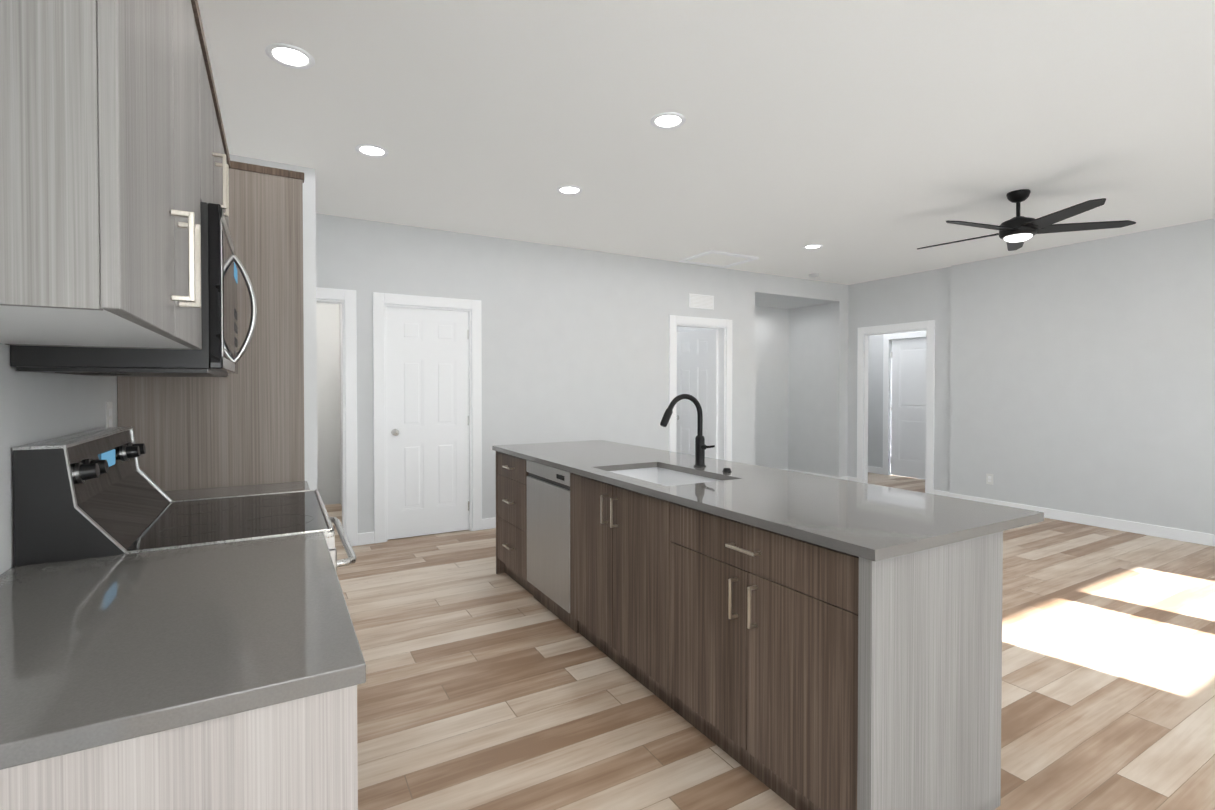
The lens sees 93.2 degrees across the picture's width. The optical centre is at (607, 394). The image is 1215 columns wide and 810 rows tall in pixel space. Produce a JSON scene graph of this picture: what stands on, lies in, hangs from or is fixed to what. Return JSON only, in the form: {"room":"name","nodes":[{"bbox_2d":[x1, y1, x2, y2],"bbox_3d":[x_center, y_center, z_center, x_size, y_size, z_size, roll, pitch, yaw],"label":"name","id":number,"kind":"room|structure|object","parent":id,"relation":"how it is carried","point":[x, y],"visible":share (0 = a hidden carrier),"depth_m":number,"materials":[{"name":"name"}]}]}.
{"room":"kitchen","nodes":[
{"label":"kitchen","id":0,"kind":"room"},
{"bbox_2d":[0,343,117,574],"bbox_3d":[-1.796,-0.063,1.916,0.120,2.740,9.320,0,1,-30],"label":"wall","id":1,"kind":"structure","parent":0,"point":[36,406],"depth_m":1.48,"materials":[{"name":"paint"}]},
{"bbox_2d":[0,0,207,349],"bbox_3d":[-1.006,-0.537,1.031,0.368,0.852,0.931,0,1,-30],"label":"upper cabinet","id":2,"kind":"object","parent":1,"relation":"attached to","point":[114,162],"depth_m":0.72,"materials":[{"name":"grey wood"}]},
{"bbox_2d":[106,402,112,426],"bbox_3d":[-1.840,0.084,2.122,0.007,0.115,0.070,0,1,-30],"label":"electrical outlet plate","id":3,"kind":"object","parent":1,"relation":"attached to","point":[109,423],"depth_m":2.11,"materials":[{"name":"white plastic"}]},
{"bbox_2d":[208,54,227,225],"bbox_3d":[-1.418,-0.547,1.746,0.368,0.852,0.794,0,1,-30],"label":"upper cabinet","id":4,"kind":"object","parent":1,"relation":"attached to","point":[217,143],"depth_m":1.84,"materials":[{"name":"grey wood"}]},
{"bbox_2d":[10,202,256,376],"bbox_3d":[-1.370,-0.286,1.777,0.479,0.454,0.746,0,1,-30],"label":"over-the-range microwave","id":5,"kind":"object","parent":4,"relation":"attached to","point":[218,354],"visible":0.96,"depth_m":1.52,"materials":[{"name":"black metal"}]},
{"bbox_2d":[228,151,229,229],"bbox_3d":[-1.671,-0.553,2.187,0.368,0.852,0.299,0,1,-30],"label":"upper cabinet","id":6,"kind":"object","parent":1,"relation":"attached to","point":[228,151],"depth_m":1.89,"materials":[{"name":"grey wood"}]},
{"bbox_2d":[163,481,309,500],"bbox_3d":[-1.553,0.403,2.279,0.654,0.030,0.281,0,1,-30],"label":"countertop","id":7,"kind":"structure","parent":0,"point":[176,495],"depth_m":2.32,"materials":[{"name":"grey stone"}]},
{"bbox_2d":[229,154,317,489],"bbox_3d":[-2.245,-0.085,3.584,0.765,2.740,0.120,0,1,-30],"label":"wall","id":8,"kind":"structure","parent":0,"point":[310,325],"depth_m":3.70,"materials":[{"name":"paint"}]},
{"bbox_2d":[316,303,339,504],"bbox_3d":[-3.098,-0.110,5.463,1.160,2.740,1.870,0,1,-30],"label":"wall","id":9,"kind":"structure","parent":0,"point":[328,409],"depth_m":6.50,"materials":[{"name":"paint"}]},
{"bbox_2d":[339,304,341,505],"bbox_3d":[-2.541,-0.115,5.778,0.120,2.740,1.860,0,1,-30],"label":"wall","id":10,"kind":"structure","parent":0,"point":[339,304],"depth_m":6.48,"materials":[{"name":"paint"}]},
{"bbox_2d":[316,213,847,532],"bbox_3d":[0.124,-0.120,6.169,7.450,2.740,0.120,0,1,-30],"label":"wall","id":11,"kind":"structure","parent":0,"point":[575,344],"depth_m":5.75,"materials":[{"name":"paint"}]},
{"bbox_2d":[386,307,469,539],"bbox_3d":[-1.603,0.241,5.166,0.732,2.030,0.165,0,1,-30],"label":"pantry door","id":12,"kind":"structure","parent":11,"relation":"in","point":[427,354],"depth_m":5.14,"materials":[{"name":"white wood"}]},
{"bbox_2d":[316,287,934,546],"bbox_3d":[0.924,0.182,6.016,8.420,2.140,1.470,0,1,-30],"label":"door frame","id":13,"kind":"structure","parent":11,"relation":"attached to","point":[382,302],"depth_m":5.31,"materials":[{"name":"white wood"}]},
{"bbox_2d":[676,329,717,458],"bbox_3d":[1.073,0.214,7.171,0.209,2.030,0.696,0,1,-30],"label":"bedroom door","id":14,"kind":"structure","parent":11,"relation":"in","point":[697,364],"depth_m":7.13,"materials":[{"name":"white wood"}]},
{"bbox_2d":[689,293,713,309],"bbox_3d":[1.088,-1.076,6.636,0.360,0.160,0.011,0,1,-30],"label":"air vent","id":15,"kind":"object","parent":11,"relation":"in","point":[701,301],"visible":1,"depth_m":6.63,"materials":[{"name":"white plastic"}]},
{"bbox_2d":[677,327,704,331],"bbox_3d":[1.238,-0.144,7.952,0.120,2.740,1.860,0,1,-30],"label":"wall","id":16,"kind":"structure","parent":0,"point":[679,329],"depth_m":8.05,"materials":[{"name":"paint"}]},
{"bbox_2d":[197,0,1214,284],"bbox_3d":[1.957,-1.502,4.067,8.950,0.080,9.500,0,1,-30],"label":"ceiling","id":17,"kind":"structure","parent":0,"point":[863,140],"depth_m":3.01,"materials":[{"name":"paint"}]},
{"bbox_2d":[265,43,314,68],"bbox_3d":[-1.348,-1.437,2.443,0.180,0.006,0.180,0,1,-30],"label":"recessed light","id":18,"kind":"object","parent":17,"relation":"in","point":[290,56],"depth_m":2.44,"materials":[{"name":"white plastic"}]},
{"bbox_2d":[355,144,388,156],"bbox_3d":[-1.401,-1.450,3.416,0.180,0.006,0.180,0,1,-30],"label":"recessed light","id":19,"kind":"object","parent":17,"relation":"in","point":[371,150],"depth_m":3.41,"materials":[{"name":"white plastic"}]},
{"bbox_2d":[557,185,581,194],"bbox_3d":[-0.271,-1.459,4.101,0.180,0.006,0.181,0,1,-30],"label":"recessed light","id":20,"kind":"object","parent":17,"relation":"in","point":[567,189],"depth_m":4.10,"materials":[{"name":"white plastic"}]},
{"bbox_2d":[651,112,685,128],"bbox_3d":[0.319,-1.445,3.033,0.180,0.006,0.181,0,1,-30],"label":"recessed light","id":21,"kind":"object","parent":17,"relation":"in","point":[667,120],"depth_m":3.03,"materials":[{"name":"white plastic"}]},
{"bbox_2d":[679,250,758,267],"bbox_3d":[1.217,-1.483,6.306,0.660,0.018,0.560,0,1,-30],"label":"attic hatch","id":22,"kind":"object","parent":17,"relation":"attached to","point":[714,258],"visible":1,"depth_m":6.30,"materials":[{"name":"paint"}]},
{"bbox_2d":[803,244,822,248],"bbox_3d":[2.056,-1.481,5.751,0.180,0.006,0.180,0,1,-30],"label":"recessed light","id":23,"kind":"object","parent":17,"relation":"in","point":[813,246],"depth_m":5.74,"materials":[{"name":"white plastic"}]},
{"bbox_2d":[809,273,818,277],"bbox_3d":[2.577,-1.486,7.170,0.124,0.034,0.124,0,1,-30],"label":"smoke detector","id":24,"kind":"object","parent":17,"relation":"attached to","point":[813,275],"visible":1,"depth_m":7.13,"materials":[{"name":"white plastic"}]},
{"bbox_2d":[917,189,1135,250],"bbox_3d":[2.930,-1.287,4.175,1.323,0.352,1.316,0,1,-30],"label":"ceiling fan","id":25,"kind":"object","parent":17,"relation":"hanging from","point":[1016,232],"visible":1,"depth_m":4.05,"materials":[{"name":"black metal"}]},
{"bbox_2d":[325,472,1214,809],"bbox_3d":[1.957,1.308,4.104,8.950,0.060,9.500,0,1,-30],"label":"floor","id":26,"kind":"structure","parent":0,"point":[485,686],"depth_m":2.50,"materials":[{"name":"brown wood"}]},
{"bbox_2d":[0,677,365,809],"bbox_3d":[-0.883,0.878,1.109,0.642,0.880,0.910,0,1,-30],"label":"base cabinet","id":27,"kind":"object","parent":26,"relation":"on","point":[297,751],"depth_m":0.78,"materials":[{"name":"grey wood"}]},
{"bbox_2d":[0,532,365,760],"bbox_3d":[-0.877,0.419,1.105,0.654,0.030,0.917,0,1,-30],"label":"countertop","id":28,"kind":"structure","parent":27,"relation":"on","point":[91,649],"depth_m":0.96,"materials":[{"name":"grey stone"}]},
{"bbox_2d":[12,427,355,572],"bbox_3d":[-1.251,0.712,1.859,0.749,1.192,0.750,0,1,-30],"label":"range","id":29,"kind":"object","parent":26,"relation":"on","point":[95,492],"visible":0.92,"depth_m":1.58,"materials":[{"name":"black metal"}]},
{"bbox_2d":[117,161,304,490],"bbox_3d":[-1.636,0.160,2.417,0.650,2.282,0.046,0,1,-30],"label":"end panel","id":30,"kind":"object","parent":26,"relation":"on","point":[244,426],"visible":0.31,"depth_m":2.45,"materials":[{"name":"brown wood"}]},
{"bbox_2d":[526,460,578,632],"bbox_3d":[-0.082,0.848,3.502,0.638,0.876,0.612,0,1,-30],"label":"dishwasher","id":31,"kind":"object","parent":26,"relation":"on","point":[548,533],"visible":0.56,"depth_m":3.31,"materials":[{"name":"silver metal"}]},
{"bbox_2d":[494,450,619,595],"bbox_3d":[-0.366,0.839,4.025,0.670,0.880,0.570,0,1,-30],"label":"base cabinet","id":32,"kind":"object","parent":26,"relation":"on","point":[594,546],"depth_m":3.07,"materials":[{"name":"brown wood"}]},
{"bbox_2d":[660,498,1004,809],"bbox_3d":[0.743,0.866,2.067,0.660,0.880,0.928,0,1,-30],"label":"base cabinet","id":33,"kind":"object","parent":26,"relation":"on","point":[799,641],"depth_m":1.72,"materials":[{"name":"brown wood"}]},
{"bbox_2d":[492,440,1043,561],"bbox_3d":[0.318,0.394,3.011,0.890,0.030,3.030,0,1,-30],"label":"countertop","id":34,"kind":"structure","parent":33,"relation":"on","point":[882,523],"depth_m":2.10,"materials":[{"name":"grey stone"}]},
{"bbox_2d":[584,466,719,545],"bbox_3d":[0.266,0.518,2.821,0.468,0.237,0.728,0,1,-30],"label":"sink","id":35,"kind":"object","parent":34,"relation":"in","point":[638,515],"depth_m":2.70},
{"bbox_2d":[660,394,735,469],"bbox_3d":[0.442,0.189,2.883,0.285,0.384,0.266,0,1,-30],"label":"faucet","id":36,"kind":"object","parent":34,"relation":"on","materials":[{"name":"black metal"}]},
{"bbox_2d":[755,294,831,475],"bbox_3d":[2.276,-0.144,8.013,1.740,2.740,0.930,0,1,-30],"label":"wall","id":37,"kind":"structure","parent":0,"point":[793,383],"depth_m":8.37,"materials":[{"name":"paint"}]},
{"bbox_2d":[868,330,925,474],"bbox_3d":[4.423,-0.151,8.492,0.120,2.740,4.120,0,1,-30],"label":"wall","id":38,"kind":"structure","parent":0,"point":[875,402],"depth_m":8.84,"materials":[{"name":"paint"}]},
{"bbox_2d":[890,338,925,478],"bbox_3d":[4.479,0.198,8.374,0.165,2.030,0.732,0,1,-30],"label":"closet door","id":39,"kind":"structure","parent":38,"relation":"in","point":[908,424],"depth_m":8.44,"materials":[{"name":"white wood"}]},
{"bbox_2d":[847,218,1214,533],"bbox_3d":[5.158,-0.101,4.768,0.120,2.740,7.330,0,1,-30],"label":"wall","id":40,"kind":"structure","parent":0,"point":[1078,377],"depth_m":5.62,"materials":[{"name":"paint"}]},
{"bbox_2d":[358,466,1214,546],"bbox_3d":[1.932,1.227,4.147,8.550,0.100,9.200,0,1,-30],"label":"baseboard","id":41,"kind":"structure","parent":40,"relation":"attached to","point":[1091,520],"depth_m":5.40,"materials":[{"name":"white wood"}]},
{"bbox_2d":[986,474,992,484],"bbox_3d":[4.203,0.928,6.314,0.007,0.115,0.070,0,1,-30],"label":"electrical outlet plate","id":42,"kind":"object","parent":40,"relation":"attached to","point":[989,477],"depth_m":6.31,"materials":[{"name":"white plastic"}]}
]}

